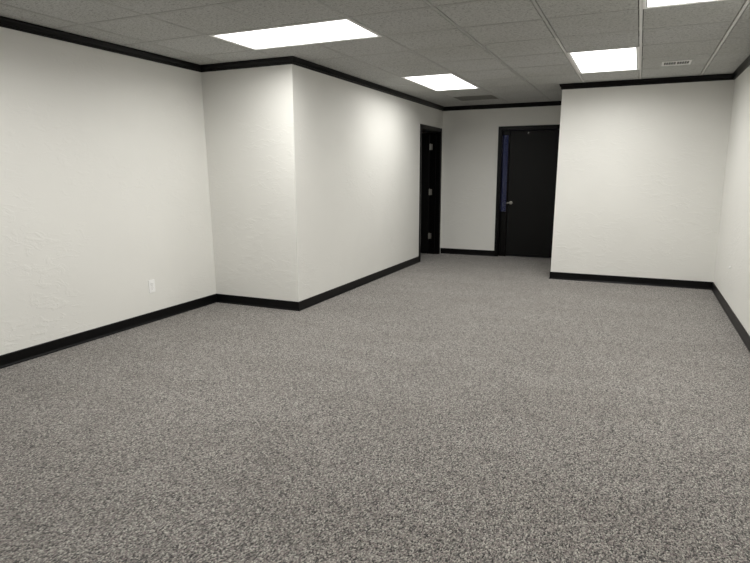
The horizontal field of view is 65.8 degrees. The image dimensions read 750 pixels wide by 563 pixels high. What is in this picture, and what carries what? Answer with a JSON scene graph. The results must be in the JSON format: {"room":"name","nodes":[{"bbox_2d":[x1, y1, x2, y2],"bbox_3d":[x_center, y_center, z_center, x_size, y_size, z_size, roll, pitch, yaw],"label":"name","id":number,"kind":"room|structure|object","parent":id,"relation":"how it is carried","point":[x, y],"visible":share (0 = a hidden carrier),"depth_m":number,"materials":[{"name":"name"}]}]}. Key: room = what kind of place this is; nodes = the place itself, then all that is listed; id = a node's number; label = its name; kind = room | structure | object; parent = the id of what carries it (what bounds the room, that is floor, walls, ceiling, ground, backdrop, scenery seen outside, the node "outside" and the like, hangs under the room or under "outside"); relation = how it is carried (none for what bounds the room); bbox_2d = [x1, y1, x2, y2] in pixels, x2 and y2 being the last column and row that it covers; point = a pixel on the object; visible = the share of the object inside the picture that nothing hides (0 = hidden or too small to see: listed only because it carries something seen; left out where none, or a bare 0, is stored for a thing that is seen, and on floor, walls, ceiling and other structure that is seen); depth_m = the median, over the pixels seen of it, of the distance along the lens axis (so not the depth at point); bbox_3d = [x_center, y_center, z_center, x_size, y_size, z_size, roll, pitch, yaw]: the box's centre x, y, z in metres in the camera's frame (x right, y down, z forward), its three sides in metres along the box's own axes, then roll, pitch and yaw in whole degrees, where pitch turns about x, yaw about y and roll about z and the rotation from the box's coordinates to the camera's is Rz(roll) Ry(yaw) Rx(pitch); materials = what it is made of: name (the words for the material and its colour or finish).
{"room":"empty office room","nodes":[
{"label":"empty office room","id":0,"kind":"room"},
{"bbox_2d":[0,27,215,354],"bbox_3d":[-3.317,-0.347,2.712,0.172,2.426,7.464,5,12,24],"label":"wall","id":1,"kind":"structure","parent":0,"point":[104,183],"depth_m":4.75,"materials":[{"name":"paint"}]},
{"bbox_2d":[0,16,200,71],"bbox_3d":[-3.264,-1.503,2.470,0.034,0.064,7.464,5,12,24],"label":"trim","id":2,"kind":"structure","parent":1,"relation":"attached to","point":[5,22],"depth_m":4.63,"materials":[{"name":"black paint"}]},
{"bbox_2d":[0,294,216,368],"bbox_3d":[-3.228,0.807,2.890,0.014,0.093,7.464,5,12,24],"label":"baseboard","id":3,"kind":"structure","parent":1,"relation":"attached to","point":[19,356],"depth_m":4.86,"materials":[{"name":"black plastic"}]},
{"bbox_2d":[148,279,154,292],"bbox_3d":[-2.074,0.043,5.386,0.009,0.120,0.074,3,11,24],"label":"wall outlet","id":4,"kind":"object","parent":1,"relation":"attached to","point":[151,283],"visible":1,"depth_m":5.38,"materials":[{"name":"plastic"}]},
{"bbox_2d":[201,65,287,300],"bbox_3d":[-1.355,-0.957,5.936,1.080,2.426,0.130,5,12,24],"label":"wall","id":5,"kind":"structure","parent":0,"point":[242,107],"depth_m":5.83,"materials":[{"name":"paint"}]},
{"bbox_2d":[201,56,292,71],"bbox_3d":[-1.254,-2.092,5.585,1.106,0.064,0.034,5,12,24],"label":"trim","id":6,"kind":"structure","parent":5,"relation":"attached to","point":[286,60],"depth_m":5.57,"materials":[{"name":"black paint"}]},
{"bbox_2d":[216,294,298,310],"bbox_3d":[-1.233,0.214,6.021,1.044,0.093,0.014,5,12,24],"label":"baseboard","id":7,"kind":"structure","parent":5,"relation":"attached to","point":[221,298],"depth_m":6.01,"materials":[{"name":"black plastic"}]},
{"bbox_2d":[280,64,442,301],"bbox_3d":[0.117,-1.293,7.708,0.130,2.426,4.626,5,12,24],"label":"wall","id":8,"kind":"structure","parent":0,"point":[351,151],"depth_m":6.56,"materials":[{"name":"paint"}]},
{"bbox_2d":[299,256,418,310],"bbox_3d":[-0.042,-0.047,7.394,0.014,0.093,3.540,5,12,24],"label":"baseboard","id":9,"kind":"structure","parent":8,"relation":"attached to","point":[329,294],"depth_m":6.90,"materials":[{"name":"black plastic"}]},
{"bbox_2d":[292,56,443,110],"bbox_3d":[0.182,-2.445,7.442,0.034,0.064,4.660,5,12,24],"label":"trim","id":10,"kind":"structure","parent":8,"relation":"attached to","point":[297,61],"depth_m":6.59,"materials":[{"name":"black paint"}]},
{"bbox_2d":[0,253,749,562],"bbox_3d":[-0.199,0.572,4.493,6.500,0.054,13.500,5,12,24],"label":"floor","id":11,"kind":"structure","parent":0,"point":[439,408],"depth_m":3.13,"materials":[{"name":"carpet"}]},
{"bbox_2d":[0,0,749,106],"bbox_3d":[-0.263,-1.854,4.065,6.056,0.022,13.881,5,12,24],"label":"ceiling","id":12,"kind":"structure","parent":0,"point":[514,51],"depth_m":4.49,"materials":[{"name":"tile"}]},
{"bbox_2d":[209,18,381,49],"bbox_3d":[-0.624,-1.975,4.558,1.219,0.086,0.609,5,12,24],"label":"ceiling light","id":13,"kind":"object","parent":12,"relation":"attached to","point":[345,29],"visible":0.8,"depth_m":4.55,"materials":[{"name":"white plastic"}]},
{"bbox_2d":[401,73,478,90],"bbox_3d":[0.820,-2.432,6.975,0.599,0.086,1.239,5,12,24],"label":"ceiling light","id":14,"kind":"object","parent":12,"relation":"attached to","point":[438,82],"visible":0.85,"depth_m":6.95,"materials":[{"name":"white plastic"}]},
{"bbox_2d":[452,94,499,100],"bbox_3d":[1.465,-2.670,8.392,0.599,0.022,0.609,5,12,24],"label":"ceiling vent","id":15,"kind":"object","parent":12,"relation":"in","point":[488,96],"visible":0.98,"depth_m":8.36,"materials":[{"name":"metal"}]},
{"bbox_2d":[567,47,638,73],"bbox_3d":[2.259,-2.190,5.660,0.599,0.086,1.239,5,12,24],"label":"ceiling light","id":16,"kind":"object","parent":12,"relation":"attached to","point":[618,59],"visible":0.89,"depth_m":5.61,"materials":[{"name":"white plastic"}]},
{"bbox_2d":[661,59,691,65],"bbox_3d":[2.980,-2.160,5.727,0.260,0.007,0.250,5,12,24],"label":"ceiling vent","id":17,"kind":"object","parent":12,"relation":"in","point":[678,62],"visible":1,"depth_m":5.71,"materials":[{"name":"white metal"}]},
{"bbox_2d":[643,0,724,8],"bbox_3d":[1.792,-1.719,3.151,0.599,0.086,1.239,5,12,24],"label":"ceiling light","id":18,"kind":"object","parent":12,"relation":"attached to","point":[647,4],"visible":0.97,"depth_m":3.70,"materials":[{"name":"white plastic"}]},
{"bbox_2d":[647,0,706,6],"bbox_3d":[1.792,-1.683,3.158,0.545,0.004,1.185,5,12,24],"label":"diffuser","id":19,"kind":"object","parent":18,"relation":"attached to","point":[650,3],"depth_m":3.70,"materials":[{"name":"white"}]},
{"bbox_2d":[440,105,560,250],"bbox_3d":[2.092,-1.615,9.398,2.324,2.426,0.130,5,12,24],"label":"wall","id":20,"kind":"structure","parent":0,"point":[470,137],"depth_m":9.53,"materials":[{"name":"paint"}]},
{"bbox_2d":[440,248,493,255],"bbox_3d":[1.549,-0.498,9.777,0.930,0.093,0.014,5,12,24],"label":"baseboard","id":21,"kind":"structure","parent":20,"relation":"attached to","point":[443,250],"depth_m":9.77,"materials":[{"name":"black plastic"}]},
{"bbox_2d":[443,101,560,110],"bbox_3d":[2.066,-2.761,9.102,2.088,0.064,0.034,5,12,24],"label":"trim","id":22,"kind":"structure","parent":20,"relation":"attached to","point":[548,103],"depth_m":9.12,"materials":[{"name":"black paint"}]},
{"bbox_2d":[494,124,559,257],"bbox_3d":[2.514,-1.411,9.236,1.134,2.082,0.144,5,12,24],"label":"door","id":23,"kind":"structure","parent":20,"relation":"in","point":[525,228],"depth_m":9.28,"materials":[{"name":"black paint"}]},
{"bbox_2d":[501,135,508,210],"bbox_3d":[2.106,-1.749,9.400,0.088,1.213,0.006,5,12,24],"label":"window","id":24,"kind":"structure","parent":23,"relation":"attached to","point":[505,137],"depth_m":9.39,"materials":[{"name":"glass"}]},
{"bbox_2d":[549,80,734,289],"bbox_3d":[3.538,-1.307,7.729,1.993,2.426,1.782,5,12,24],"label":"wall","id":25,"kind":"structure","parent":0,"point":[641,168],"depth_m":6.94,"materials":[{"name":"paint"}]},
{"bbox_2d":[559,73,733,89],"bbox_3d":[3.111,-2.321,6.735,1.859,0.064,0.034,5,12,24],"label":"trim","id":26,"kind":"structure","parent":25,"relation":"attached to","point":[715,77],"depth_m":6.70,"materials":[{"name":"black paint"}]},
{"bbox_2d":[713,66,749,335],"bbox_3d":[1.916,-0.217,1.941,0.130,2.426,10.322,5,12,24],"label":"wall","id":27,"kind":"structure","parent":0,"point":[733,246],"depth_m":5.62,"materials":[{"name":"paint"}]},
{"bbox_2d":[711,282,749,351],"bbox_3d":[1.853,0.924,2.184,0.014,0.093,10.322,5,12,24],"label":"baseboard","id":28,"kind":"structure","parent":27,"relation":"attached to","point":[736,323],"depth_m":5.29,"materials":[{"name":"black plastic"}]},
{"bbox_2d":[732,55,749,79],"bbox_3d":[1.838,-1.384,1.756,0.034,0.064,10.322,5,12,24],"label":"trim","id":29,"kind":"structure","parent":27,"relation":"attached to","point":[746,63],"depth_m":5.82,"materials":[{"name":"black paint"}]},
{"bbox_3d":[0.131,-1.690,9.828,1.812,2.426,2.300,5,12,24],"label":"wall","id":30,"kind":"structure","parent":0,"visible":0},
{"bbox_2d":[419,124,441,261],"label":"door","id":31,"kind":"structure","parent":30,"relation":"in","point":[430,142],"depth_m":9.68,"materials":[{"name":"black paint"}]}
]}

